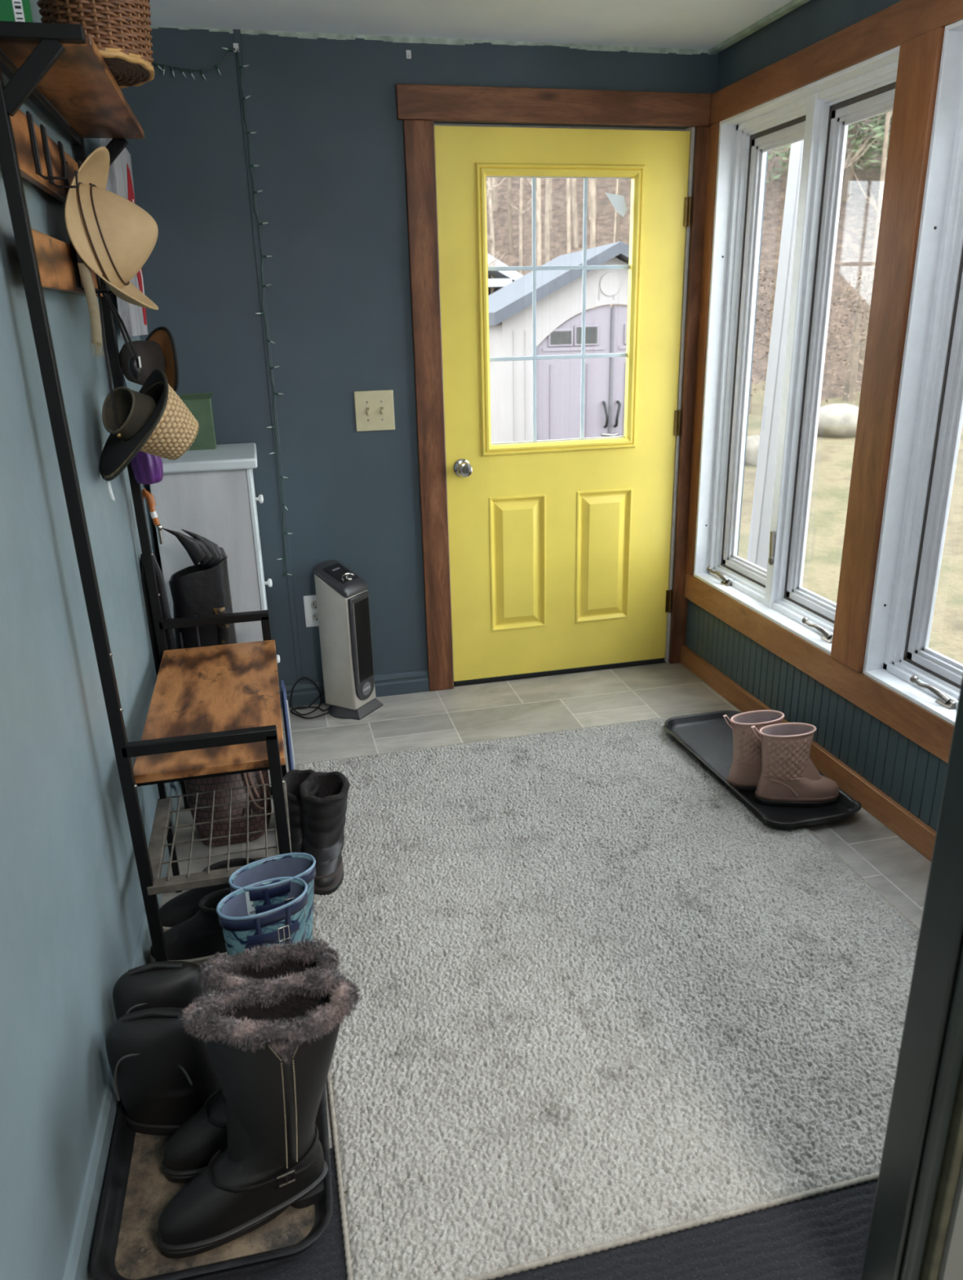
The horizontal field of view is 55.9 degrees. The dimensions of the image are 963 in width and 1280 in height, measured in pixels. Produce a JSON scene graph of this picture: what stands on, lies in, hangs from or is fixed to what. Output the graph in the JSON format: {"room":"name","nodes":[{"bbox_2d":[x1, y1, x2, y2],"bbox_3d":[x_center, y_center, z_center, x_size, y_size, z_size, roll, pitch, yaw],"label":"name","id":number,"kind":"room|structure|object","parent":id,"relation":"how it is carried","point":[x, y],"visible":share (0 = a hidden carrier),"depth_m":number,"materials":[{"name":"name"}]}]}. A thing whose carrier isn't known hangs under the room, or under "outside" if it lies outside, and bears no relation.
{"room":"mudroom","nodes":[
{"label":"mudroom","id":0,"kind":"room"},
{"bbox_2d":[0,0,172,1279],"bbox_3d":[-0.687,-0.007,0.875,0.120,2.570,4.954,-5,20,-11],"label":"wall","id":1,"kind":"structure","parent":0,"point":[72,905],"depth_m":1.59,"materials":[{"name":"paint"}]},
{"bbox_2d":[62,781,182,1279],"bbox_3d":[-0.727,0.844,1.834,0.012,0.084,3.581,-5,20,-11],"label":"baseboard","id":2,"kind":"structure","parent":1,"relation":"attached to","point":[79,1258],"depth_m":1.58,"materials":[{"name":"wood"}]},
{"bbox_2d":[99,137,147,336],"bbox_3d":[-1.010,-1.159,2.535,0.054,0.588,0.580,-6,20,-12],"label":"wooden sign","id":3,"kind":"object","parent":1,"relation":"hanging from","point":[120,178],"visible":0.38,"depth_m":2.54,"materials":[{"name":"red paint"}]},
{"bbox_2d":[102,57,150,86],"bbox_3d":[-0.715,-1.078,1.718,0.167,0.011,0.228,-6,20,-12],"label":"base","id":4,"kind":"object","parent":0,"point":[126,71],"depth_m":1.71,"materials":[{"name":"wicker"}]},
{"bbox_2d":[120,27,768,685],"bbox_3d":[-0.131,-0.925,3.405,2.450,2.570,0.120,-6,20,-12],"label":"wall","id":5,"kind":"structure","parent":0,"point":[327,144],"depth_m":3.10,"materials":[{"name":"blue paint"}]},
{"bbox_2d":[152,47,293,576],"bbox_3d":[-0.860,-1.033,3.101,0.335,1.714,0.023,-5,20,-11],"label":"string lights","id":6,"kind":"object","parent":5,"relation":"attached to","point":[157,64],"visible":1,"depth_m":3.01,"materials":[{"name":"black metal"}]},
{"bbox_2d":[154,62,163,71],"bbox_3d":[-0.999,-1.773,2.807,0.025,0.025,0.012,-6,20,-12],"label":"bulb","id":7,"kind":"object","parent":6,"relation":"attached to","point":[157,64],"depth_m":2.81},
{"bbox_2d":[170,66,174,77],"bbox_3d":[-0.960,-1.765,2.820,0.010,0.032,0.014,-6,20,-12],"label":"bulb","id":8,"kind":"object","parent":6,"relation":"attached to","point":[171,67],"depth_m":2.82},
{"bbox_2d":[221,47,232,51],"bbox_3d":[-0.795,-1.845,2.834,0.032,0.008,0.014,-6,20,-12],"label":"bulb","id":9,"kind":"object","parent":6,"relation":"attached to","point":[228,49],"depth_m":2.83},
{"bbox_2d":[233,43,239,52],"bbox_3d":[-0.768,-1.854,2.838,0.016,0.024,0.020,-6,20,-12],"label":"wall hook","id":10,"kind":"object","parent":5,"relation":"attached to","point":[235,45],"visible":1,"depth_m":2.84,"materials":[{"name":"white plastic"}]},
{"bbox_2d":[232,29,302,680],"bbox_3d":[-0.740,-0.874,3.200,0.022,2.200,0.004,-6,20,-12],"label":"trim","id":11,"kind":"structure","parent":5,"relation":"attached to","point":[237,33],"depth_m":3.15,"materials":[{"name":"paint"}]},
{"bbox_2d":[303,595,319,626],"bbox_3d":[-0.640,-0.112,3.489,0.078,0.126,0.009,-6,20,-12],"label":"power outlet","id":12,"kind":"object","parent":5,"relation":"attached to","point":[310,601],"visible":0.7,"depth_m":3.48,"materials":[{"name":"white plastic"}]},
{"bbox_2d":[311,600,317,609],"bbox_3d":[-0.636,-0.134,3.480,0.036,0.036,0.004,-6,20,-12],"label":"receptacle","id":13,"kind":"object","parent":12,"relation":"attached to","point":[313,603],"depth_m":3.48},
{"bbox_2d":[311,612,318,621],"bbox_3d":[-0.635,-0.089,3.496,0.036,0.036,0.004,-6,20,-12],"label":"receptacle","id":14,"kind":"object","parent":12,"relation":"attached to","point":[314,615],"depth_m":3.49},
{"bbox_2d":[279,669,429,707],"bbox_3d":[-0.646,0.209,3.597,0.885,0.090,0.016,-6,20,-12],"label":"baseboard","id":15,"kind":"structure","parent":5,"relation":"attached to","point":[411,682],"depth_m":3.65,"materials":[{"name":"blue wood"}]},
{"bbox_2d":[354,390,395,431],"bbox_3d":[-0.387,-0.831,3.293,0.142,0.142,0.024,-6,20,-12],"label":"light switch","id":16,"kind":"object","parent":5,"relation":"attached to","point":[374,410],"visible":1,"depth_m":3.30,"materials":[{"name":"beige plastic"}]},
{"bbox_2d":[405,49,411,58],"bbox_3d":[-0.236,-1.909,2.955,0.016,0.024,0.020,-6,20,-12],"label":"wall hook","id":17,"kind":"object","parent":5,"relation":"attached to","point":[408,52],"visible":1,"depth_m":2.96,"materials":[{"name":"white plastic"}]},
{"bbox_2d":[403,120,453,691],"bbox_3d":[-0.188,-0.765,3.370,0.101,2.054,0.020,-6,20,-12],"label":"trim","id":18,"kind":"structure","parent":5,"relation":"attached to","point":[418,135],"depth_m":3.31,"materials":[{"name":"brown wood"}]},
{"bbox_2d":[149,26,716,54],"bbox_3d":[-0.157,-1.959,2.968,2.020,0.017,0.002,-6,20,-12],"label":"trim","id":19,"kind":"structure","parent":5,"relation":"attached to","point":[295,34],"depth_m":2.98,"materials":[{"name":"paint"}]},
{"bbox_2d":[395,84,711,127],"bbox_3d":[0.266,-1.829,3.111,1.122,0.102,0.024,-6,20,-12],"label":"trim","id":20,"kind":"structure","parent":5,"relation":"attached to","point":[445,103],"depth_m":3.09,"materials":[{"name":"brown wood"}]},
{"bbox_2d":[453,661,666,686],"bbox_3d":[0.320,0.112,3.907,0.973,0.019,0.160,-6,20,-12],"label":"trim","id":21,"kind":"structure","parent":5,"relation":"attached to","point":[664,661],"depth_m":3.83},
{"bbox_2d":[434,125,692,684],"bbox_3d":[0.329,-0.815,3.488,0.950,2.039,0.114,-6,20,-12],"label":"door","id":22,"kind":"structure","parent":5,"relation":"in","point":[559,549],"depth_m":3.54,"materials":[{"name":"yellow paint"}]},
{"bbox_2d":[488,177,630,440],"bbox_3d":[0.290,-1.210,3.374,0.550,0.920,0.008,-6,20,-12],"label":"grille","id":23,"kind":"object","parent":22,"relation":"attached to","point":[619,202],"depth_m":3.37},
{"bbox_2d":[433,123,695,677],"bbox_3d":[0.302,-0.842,3.545,0.974,2.060,0.119,-6,20,-12],"label":"trim","id":24,"kind":"structure","parent":5,"relation":"attached to","point":[691,129],"depth_m":3.43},
{"bbox_2d":[669,126,710,663],"bbox_3d":[0.828,-0.870,3.594,0.074,2.054,0.020,-6,20,-12],"label":"trim","id":25,"kind":"structure","parent":5,"relation":"attached to","point":[679,602],"depth_m":3.54,"materials":[{"name":"brown wood"}]},
{"bbox_2d":[115,0,793,49],"bbox_3d":[0.136,-1.608,1.756,2.600,0.125,2.850,-6,20,-12],"label":"ceiling","id":26,"kind":"structure","parent":0,"point":[704,24],"depth_m":2.77,"materials":[{"name":"white paint"}]},
{"bbox_2d":[88,662,931,1279],"bbox_3d":[0.193,0.728,2.400,2.200,0.120,3.060,-6,20,-12],"label":"floor","id":27,"kind":"structure","parent":0,"point":[460,714],"depth_m":3.40,"materials":[{"name":"tile"}]},
{"bbox_2d":[0,21,291,961],"bbox_3d":[-0.707,-0.239,2.176,0.356,1.893,0.874,-6,20,-12],"label":"rack","id":28,"kind":"object","parent":27,"relation":"on","point":[214,711],"visible":0.8,"depth_m":1.95,"materials":[{"name":"black metal"}]},
{"bbox_2d":[0,0,32,22],"bbox_3d":[-0.767,-1.068,1.468,0.044,0.160,0.081,-6,20,-12],"label":"carton","id":29,"kind":"object","parent":28,"relation":"on","point":[20,11],"visible":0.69,"depth_m":1.45,"materials":[{"name":"green cardboard"}]},
{"bbox_2d":[77,262,104,355],"bbox_3d":[-0.829,-0.702,1.932,0.028,0.186,0.012,-11,22,-26],"label":"lanyard","id":30,"kind":"object","parent":28,"relation":"hanging from","point":[84,270],"visible":1,"depth_m":1.94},
{"bbox_2d":[36,0,154,88],"bbox_3d":[-0.717,-1.172,1.685,0.210,0.210,0.286,-7,20,-15],"label":"wicker basket","id":31,"kind":"object","parent":28,"relation":"on","point":[105,21],"visible":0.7,"depth_m":1.62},
{"bbox_2d":[97,290,121,437],"bbox_3d":[-0.847,-0.623,2.062,0.013,0.322,0.011,-6,20,-12],"label":"strap","id":32,"kind":"object","parent":28,"relation":"hanging from","point":[118,434],"visible":0.94,"depth_m":2.06,"materials":[{"name":"black fabric"}]},
{"bbox_2d":[64,146,158,310],"bbox_3d":[-0.798,-0.907,2.013,0.156,0.332,0.301,-4,20,-7],"label":"cowboy hat","id":33,"kind":"object","parent":28,"relation":"hanging from","point":[113,236],"visible":0.99,"depth_m":1.96,"materials":[{"name":"fabric"}]},
{"bbox_2d":[97,285,142,380],"bbox_3d":[-0.882,-0.751,2.225,0.071,0.221,0.044,-6,20,-12],"label":"shoehorn","id":34,"kind":"object","parent":28,"relation":"hanging from","point":[135,363],"visible":0.99,"depth_m":2.24,"materials":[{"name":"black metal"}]},
{"bbox_2d":[120,368,163,484],"bbox_3d":[-0.911,-0.572,2.433,0.080,0.305,0.081,-6,20,-12],"label":"umbrella","id":35,"kind":"object","parent":28,"relation":"hanging from","point":[148,468],"visible":0.6,"depth_m":2.44,"materials":[{"name":"purple fabric"}]},
{"bbox_2d":[119,326,178,392],"bbox_3d":[-0.879,-0.738,2.417,0.154,0.182,0.116,7,21,23],"label":"felt hat","id":36,"kind":"object","parent":28,"relation":"hanging from","point":[158,350],"visible":0.8,"depth_m":2.41,"materials":[{"name":"brown fabric"}]},
{"bbox_2d":[100,368,199,501],"bbox_3d":[-0.823,-0.496,2.181,0.239,0.296,0.245,5,21,16],"label":"hat","id":37,"kind":"object","parent":28,"relation":"hanging from","point":[171,428],"visible":0.88,"depth_m":2.15,"materials":[{"name":"black wicker"}]},
{"bbox_2d":[102,386,155,441],"bbox_3d":[-0.835,-0.530,2.144,0.116,0.134,0.107,10,23,28],"label":"bucket hat","id":38,"kind":"object","parent":37,"relation":"in","point":[134,409],"visible":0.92,"depth_m":2.13,"materials":[{"name":"green fabric"}]},
{"bbox_2d":[140,488,181,784],"bbox_3d":[-0.958,0.038,2.743,0.077,1.001,0.088,-15,24,-33],"label":"umbrella","id":39,"kind":"object","parent":27,"relation":"on","point":[170,634],"visible":0.21,"depth_m":2.67,"materials":[{"name":"black fabric"}]},
{"bbox_2d":[150,887,231,965],"bbox_3d":[-0.649,0.688,2.163,0.282,0.153,0.103,-6,20,-11],"label":"boot","id":40,"kind":"object","parent":27,"relation":"on","point":[199,937],"visible":0.41,"depth_m":2.12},
{"bbox_2d":[168,557,237,648],"bbox_3d":[-0.860,0.112,2.886,0.186,0.760,0.139,-6,20,-12],"label":"shoulder bag","id":41,"kind":"object","parent":27,"relation":"on","point":[197,590],"visible":0.37,"depth_m":2.76,"materials":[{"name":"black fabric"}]},
{"bbox_2d":[149,506,227,567],"bbox_3d":[-0.875,-0.314,2.717,0.206,0.234,0.031,-7,20,-16],"label":"umbrella","id":42,"kind":"object","parent":41,"relation":"in","point":[200,549],"visible":0.96,"depth_m":2.73,"materials":[{"name":"black fabric"}]},
{"bbox_2d":[159,857,257,932],"bbox_3d":[-0.678,0.648,2.278,0.282,0.153,0.103,-6,20,-11],"label":"shoe","id":43,"kind":"object","parent":27,"relation":"on","point":[184,906],"visible":0.3,"depth_m":2.24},
{"bbox_2d":[149,442,279,662],"bbox_3d":[-0.900,-0.134,3.174,0.339,1.032,0.408,-6,20,-12],"label":"base cabinet","id":44,"kind":"object","parent":27,"relation":"on","point":[210,494],"visible":0.54,"depth_m":2.90,"materials":[{"name":"grey paint"}]},
{"bbox_2d":[179,392,216,450],"bbox_3d":[-0.949,-0.737,3.054,0.112,0.186,0.080,-6,20,-12],"label":"box","id":45,"kind":"object","parent":44,"relation":"on","point":[199,405],"visible":0.61,"depth_m":3.04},
{"bbox_2d":[183,769,271,846],"bbox_3d":[-0.744,0.445,2.676,0.250,0.270,0.176,-7,21,-16],"label":"bag","id":46,"kind":"object","parent":27,"relation":"on","point":[260,777],"visible":0.44,"depth_m":2.64,"materials":[{"name":"wicker"}]},
{"bbox_2d":[280,680,295,770],"bbox_3d":[-0.566,0.342,2.691,0.020,0.445,0.170,-6,20,-12],"label":"bag","id":47,"kind":"object","parent":27,"relation":"on","point":[289,743],"visible":0.6,"depth_m":2.60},
{"bbox_2d":[282,768,319,853],"bbox_3d":[-0.503,0.516,2.532,0.120,0.221,0.273,-4,20,-7],"label":"boot","id":48,"kind":"object","parent":27,"relation":"on","point":[293,779],"visible":0.28,"depth_m":2.49,"materials":[{"name":"black rubber"}]},
{"bbox_2d":[290,560,382,719],"bbox_3d":[-0.576,-0.005,3.459,0.359,0.582,0.207,0,20,5],"label":"heater","id":49,"kind":"object","parent":27,"relation":"on","point":[342,596],"visible":1,"depth_m":3.41,"materials":[{"name":"silver metal"}]},
{"bbox_2d":[354,597,373,683],"bbox_3d":[-0.445,0.002,3.424,0.002,0.317,0.086,10,22,28],"label":"grille","id":50,"kind":"object","parent":49,"relation":"attached to","point":[363,653],"depth_m":3.42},
{"bbox_2d":[94,1146,878,1279],"bbox_3d":[0.209,0.964,1.552,1.662,0.005,0.462,-6,20,-12],"label":"doormat","id":51,"kind":"object","parent":27,"relation":"on","point":[824,1236],"visible":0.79,"depth_m":1.47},
{"bbox_2d":[89,1084,333,1279],"bbox_3d":[-0.496,0.890,1.748,0.392,0.032,0.698,-5,20,-11],"label":"tray","id":52,"kind":"object","parent":51,"relation":"on","point":[137,1188],"visible":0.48,"depth_m":1.52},
{"bbox_2d":[112,960,211,1019],"bbox_3d":[-0.614,0.747,1.815,0.218,0.250,0.118,-4,20,-9],"label":"boot","id":53,"kind":"object","parent":52,"relation":"on","point":[166,984],"visible":0.44,"depth_m":1.75,"materials":[{"name":"black leather"}]},
{"bbox_2d":[105,1007,221,1135],"bbox_3d":[-0.578,0.790,1.691,0.218,0.250,0.118,-2,20,-3],"label":"boot","id":54,"kind":"object","parent":52,"relation":"on","point":[163,1075],"visible":0.7,"depth_m":1.64,"materials":[{"name":"rubber"}]},
{"bbox_2d":[162,937,341,1182],"bbox_3d":[-0.412,0.740,1.616,0.337,0.388,0.158,-10,22,-24],"label":"boot","id":55,"kind":"object","parent":52,"relation":"on","point":[189,1150],"visible":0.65,"depth_m":1.59,"materials":[{"name":"black leather"}]},
{"bbox_2d":[156,967,361,1257],"bbox_3d":[-0.377,0.768,1.510,0.370,0.404,0.167,-11,22,-25],"label":"boot","id":56,"kind":"object","parent":52,"relation":"on","point":[270,1045],"visible":1,"depth_m":1.47,"materials":[{"name":"black leather"}]},
{"bbox_2d":[216,876,307,957],"bbox_3d":[-0.460,0.678,1.874,0.235,0.333,0.116,-11,22,-24],"label":"boot","id":57,"kind":"object","parent":52,"relation":"on","point":[242,927],"visible":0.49,"depth_m":1.81,"materials":[{"name":"blue rubber"}]},
{"bbox_2d":[228,852,315,941],"bbox_3d":[-0.461,0.646,1.964,0.235,0.333,0.110,-10,21,-22],"label":"boot","id":58,"kind":"object","parent":52,"relation":"on","point":[268,897],"visible":0.38,"depth_m":1.94,"materials":[{"name":"blue rubber"}]},
{"bbox_2d":[294,715,919,1279],"bbox_3d":[0.280,0.653,2.393,1.440,0.019,1.871,-6,20,-12],"label":"area rug","id":59,"kind":"object","parent":27,"relation":"on","point":[606,1002],"visible":0.77,"depth_m":1.98,"materials":[{"name":"grey carpet"}]},
{"bbox_2d":[298,771,350,895],"bbox_3d":[-0.420,0.517,2.465,0.137,0.237,0.260,-3,20,-5],"label":"boot","id":60,"kind":"object","parent":59,"relation":"on","point":[323,815],"visible":0.91,"depth_m":2.43,"materials":[{"name":"rubber"}]},
{"bbox_2d":[663,710,861,829],"bbox_3d":[0.890,0.406,2.973,0.348,0.032,0.768,-6,20,-13],"label":"tray","id":61,"kind":"object","parent":59,"relation":"on","point":[708,736],"visible":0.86,"depth_m":3.00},
{"bbox_2d":[723,710,784,791],"bbox_3d":[0.880,0.340,2.819,0.281,0.251,0.095,-3,20,-5],"label":"boot","id":62,"kind":"object","parent":61,"relation":"on","point":[745,771],"visible":0.62,"depth_m":2.79,"materials":[{"name":"pink rubber"}]},
{"bbox_2d":[751,722,839,807],"bbox_3d":[0.943,0.370,2.729,0.281,0.251,0.095,-1,20,1],"label":"boot","id":63,"kind":"object","parent":61,"relation":"on","point":[789,777],"visible":1,"depth_m":2.71,"materials":[{"name":"pink rubber"}]},
{"bbox_2d":[486,115,962,663],"bbox_3d":[8.631,-19.125,19.892,53.780,25.853,44.963,-6,20,-12],"label":"outdoor scenery","id":64,"kind":"structure","parent":0,"point":[833,460],"depth_m":14.91,"materials":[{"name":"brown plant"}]},
{"bbox_2d":[486,177,494,293],"bbox_3d":[0.058,-8.111,14.348,0.897,6.690,0.799,1,20,7],"label":"bare tree","id":65,"kind":"object","parent":64,"relation":"on","point":[491,237],"visible":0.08,"depth_m":14.79,"materials":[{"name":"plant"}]},
{"bbox_2d":[492,177,497,211],"bbox_3d":[0.120,-12.678,16.339,1.249,9.533,1.358,-17,25,-38],"label":"bare tree","id":66,"kind":"object","parent":64,"relation":"on","point":[495,196],"visible":0.02,"depth_m":18.00,"materials":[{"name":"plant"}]},
{"bbox_2d":[486,177,505,266],"bbox_3d":[-0.018,-7.359,13.012,0.942,7.815,1.196,15,25,38],"label":"bare tree","id":67,"kind":"object","parent":64,"relation":"on","point":[495,185],"visible":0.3,"depth_m":13.60,"materials":[{"name":"grey plant"}]},
{"bbox_2d":[488,253,524,289],"bbox_3d":[-1.792,-5.912,16.319,5.750,3.900,4.800,-6,20,-12],"label":"outbuilding","id":68,"kind":"object","parent":64,"relation":"on","point":[502,278],"visible":0.04,"depth_m":14.37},
{"bbox_2d":[507,177,513,253],"bbox_3d":[0.407,-10.955,15.722,1.020,8.344,0.954,1,20,6],"label":"bare tree","id":69,"kind":"object","parent":64,"relation":"on","point":[509,186],"visible":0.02,"depth_m":16.79,"materials":[{"name":"grey plant"}]},
{"bbox_2d":[507,177,532,274],"bbox_3d":[0.724,-8.794,14.656,0.735,7.035,0.810,-2,19,-5],"label":"bare tree","id":70,"kind":"object","parent":64,"relation":"on","point":[521,212],"visible":0.25,"depth_m":15.23,"materials":[{"name":"grey plant"}]},
{"bbox_2d":[527,177,542,266],"bbox_3d":[0.803,-9.217,12.676,0.800,11.191,0.584,5,21,18],"label":"bare tree","id":71,"kind":"object","parent":64,"relation":"on","point":[539,180],"visible":0.19,"depth_m":13.69,"materials":[{"name":"grey plant"}]},
{"bbox_2d":[545,177,551,263],"bbox_3d":[1.057,-10.610,14.920,1.032,9.158,1.137,0,20,2],"label":"bare tree","id":72,"kind":"object","parent":64,"relation":"on","point":[548,180],"visible":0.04,"depth_m":16.03,"materials":[{"name":"grey plant"}]},
{"bbox_2d":[549,177,552,229],"bbox_3d":[1.212,-11.039,16.364,0.636,7.155,0.577,1,19,10],"label":"bare tree","id":73,"kind":"object","parent":64,"relation":"on","point":[550,218],"visible":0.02,"depth_m":17.31,"materials":[{"name":"grey plant"}]},
{"bbox_2d":[488,241,629,443],"bbox_3d":[1.069,-2.784,9.340,2.320,2.280,1.960,-5,20,-10],"label":"garden shed","id":74,"kind":"object","parent":64,"relation":"on","point":[559,293],"visible":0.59,"depth_m":8.48,"materials":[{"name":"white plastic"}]},
{"bbox_2d":[566,177,571,253],"bbox_3d":[1.295,-9.170,13.532,0.544,9.374,0.673,-14,23,-28],"label":"bare tree","id":75,"kind":"object","parent":64,"relation":"on","point":[568,180],"visible":0.07,"depth_m":14.38,"materials":[{"name":"grey plant"}]},
{"bbox_2d":[571,177,578,248],"bbox_3d":[1.327,-11.612,15.533,1.047,9.575,1.001,-3,20,-6],"label":"bare tree","id":76,"kind":"object","parent":64,"relation":"on","point":[573,180],"visible":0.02,"depth_m":16.70,"materials":[{"name":"grey plant"}]},
{"bbox_2d":[588,177,596,219],"bbox_3d":[1.840,-14.060,15.398,1.573,13.163,1.216,3,20,13],"label":"bare tree","id":77,"kind":"object","parent":64,"relation":"on","point":[589,179],"visible":0.04,"depth_m":17.41,"materials":[{"name":"grey plant"}]},
{"bbox_2d":[590,177,596,308],"bbox_3d":[1.620,-10.438,13.865,1.246,10.908,1.093,-15,24,-34],"label":"bare tree","id":78,"kind":"object","parent":64,"relation":"on","point":[593,220],"visible":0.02,"depth_m":14.92,"materials":[{"name":"grey plant"}]},
{"bbox_2d":[607,178,618,307],"bbox_3d":[2.045,-7.267,13.143,0.413,7.164,0.454,14,25,37],"label":"bare tree","id":79,"kind":"object","parent":64,"relation":"on","point":[616,188],"visible":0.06,"depth_m":13.49,"materials":[{"name":"grey plant"}]},
{"bbox_2d":[616,178,621,242],"bbox_3d":[2.393,-10.394,15.432,0.675,7.459,0.638,13,24,34],"label":"bare tree","id":80,"kind":"object","parent":64,"relation":"on","point":[620,180],"visible":0.03,"depth_m":16.47,"materials":[{"name":"grey plant"}]},
{"bbox_2d":[745,435,759,466],"bbox_3d":[2.849,-1.948,9.527,0.468,0.382,0.387,-6,20,-12],"label":"boulder","id":81,"kind":"object","parent":64,"relation":"on","point":[753,442],"visible":0.19,"depth_m":9.36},
{"bbox_2d":[746,139,804,569],"bbox_3d":[1.300,-1.117,3.966,0.175,2.952,0.085,-6,20,-12],"label":"porch post","id":82,"kind":"object","parent":64,"relation":"on","point":[762,513],"visible":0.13,"depth_m":3.94,"materials":[{"name":"white paint"}]},
{"bbox_2d":[748,266,827,413],"bbox_3d":[3.656,-3.909,12.441,2.187,2.301,2.102,6,21,19],"label":"dry bush","id":83,"kind":"object","parent":64,"relation":"on","point":[762,267],"visible":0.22,"depth_m":12.19,"materials":[{"name":"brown plant"}]},
{"bbox_2d":[766,112,892,201],"bbox_3d":[6.886,-11.074,16.292,3.171,6.122,3.332,-14,23,-32],"label":"evergreen tree","id":84,"kind":"object","parent":64,"relation":"on","point":[852,143],"visible":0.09,"depth_m":16.91,"materials":[{"name":"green plant"}]},
{"bbox_2d":[817,403,858,437],"bbox_3d":[4.264,-2.616,10.911,0.780,0.425,0.645,-6,20,-12],"label":"boulder","id":85,"kind":"object","parent":64,"relation":"on","point":[837,420],"visible":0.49,"depth_m":10.66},
{"bbox_2d":[821,316,869,404],"bbox_3d":[5.535,-3.686,11.710,2.203,2.317,2.117,9,22,27],"label":"dry bush","id":86,"kind":"object","parent":64,"relation":"on","point":[860,361],"visible":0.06,"depth_m":12.06,"materials":[{"name":"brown plant"}]},
{"bbox_2d":[822,267,875,401],"bbox_3d":[5.327,-4.173,13.031,1.988,2.176,2.069,-3,20,-4],"label":"dry bush","id":87,"kind":"object","parent":64,"relation":"on","point":[850,384],"visible":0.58,"depth_m":12.96,"materials":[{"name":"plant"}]},
{"bbox_2d":[844,137,877,168],"bbox_3d":[5.044,-9.279,12.184,1.512,10.955,1.240,2,20,10],"label":"bare tree","id":88,"kind":"object","parent":64,"relation":"on","point":[848,164],"visible":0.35,"depth_m":13.06,"materials":[{"name":"grey plant"}]},
{"bbox_2d":[850,111,893,371],"bbox_3d":[5.653,-8.407,12.280,0.916,9.664,0.980,-14,24,-28],"label":"bare tree","id":89,"kind":"object","parent":64,"relation":"on","point":[878,207],"visible":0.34,"depth_m":13.10,"materials":[{"name":"grey plant"}]},
{"bbox_2d":[716,0,902,91],"bbox_3d":[1.236,-0.591,2.379,0.140,2.570,2.620,-6,20,-12],"label":"wall","id":90,"kind":"structure","parent":0,"point":[814,21],"depth_m":2.77,"materials":[{"name":"blue paint"}]},
{"bbox_2d":[685,122,719,575],"bbox_3d":[0.857,-1.052,3.491,0.034,1.648,0.062,-6,20,-12],"label":"trim","id":91,"kind":"structure","parent":90,"relation":"attached to","point":[714,129],"depth_m":3.45,"materials":[{"name":"brown wood"}]},
{"bbox_2d":[709,0,810,54],"bbox_3d":[1.104,-1.658,2.035,0.030,0.014,2.500,-6,20,-12],"label":"trim","id":92,"kind":"structure","parent":90,"relation":"attached to","point":[794,4],"depth_m":2.88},
{"bbox_2d":[693,45,900,654],"bbox_3d":[1.047,-0.891,3.028,0.168,1.650,0.976,-6,20,-12],"label":"window","id":93,"kind":"structure","parent":90,"relation":"in","point":[820,113],"depth_m":3.15,"materials":[{"name":"white plastic"}]},
{"bbox_2d":[680,644,936,861],"bbox_3d":[1.172,0.467,2.761,0.033,0.084,2.529,-6,20,-12],"label":"trim","id":94,"kind":"structure","parent":90,"relation":"attached to","point":[899,820],"depth_m":2.83,"materials":[{"name":"brown wood"}]},
{"bbox_2d":[685,599,947,831],"bbox_3d":[1.176,0.335,2.721,0.017,0.260,2.560,-6,20,-12],"label":"wainscoting","id":95,"kind":"structure","parent":90,"relation":"attached to","point":[908,773],"depth_m":2.91,"materials":[{"name":"green paint"}]},
{"bbox_2d":[684,572,954,763],"bbox_3d":[1.168,0.173,2.656,0.034,0.108,2.529,-6,20,-12],"label":"trim","id":96,"kind":"structure","parent":90,"relation":"attached to","point":[923,727],"depth_m":2.85,"materials":[{"name":"brown wood"}]},
{"bbox_2d":[709,0,962,126],"bbox_3d":[1.125,-1.481,2.075,0.034,0.099,2.549,-6,20,-12],"label":"trim","id":97,"kind":"structure","parent":90,"relation":"attached to","point":[904,20],"depth_m":2.52,"materials":[{"name":"brown wood"}]},
{"bbox_2d":[831,26,945,672],"bbox_3d":[1.108,-0.703,2.498,0.042,1.648,0.144,-6,20,-12],"label":"trim","id":98,"kind":"structure","parent":90,"relation":"attached to","point":[920,56],"depth_m":2.44,"materials":[{"name":"brown wood"}]},
{"bbox_2d":[862,18,962,725],"bbox_3d":[1.327,-0.507,1.937,0.168,1.650,1.110,-6,20,-12],"label":"window","id":99,"kind":"structure","parent":90,"relation":"in","point":[929,420],"depth_m":2.44,"materials":[{"name":"white plastic"}]},
{"bbox_2d":[937,1156,962,1279],"bbox_3d":[1.159,-0.147,1.067,3.800,2.620,0.075,-6,20,-12],"label":"wall","id":100,"kind":"structure","parent":0,"point":[951,1268],"depth_m":1.24,"materials":[{"name":"grey paint"}]},
{"bbox_2d":[861,675,962,1279],"bbox_3d":[0.720,-0.027,1.030,0.332,2.200,0.065,-6,20,-12],"label":"trim","id":101,"kind":"structure","parent":100,"relation":"attached to","point":[940,940],"depth_m":1.18,"materials":[{"name":"green paint"}]},
{"bbox_2d":[900,947,962,1279],"bbox_3d":[0.584,0.040,0.973,0.026,2.119,0.016,-6,20,-12],"label":"trim","id":102,"kind":"structure","parent":100,"relation":"attached to","point":[953,1053],"depth_m":1.18,"materials":[{"name":"green paint"}]},
{"bbox_2d":[919,1059,962,1279],"bbox_3d":[0.606,0.039,0.973,0.014,2.119,0.028,-6,20,-12],"label":"trim","id":103,"kind":"structure","parent":100,"relation":"attached to","point":[953,1152],"depth_m":1.21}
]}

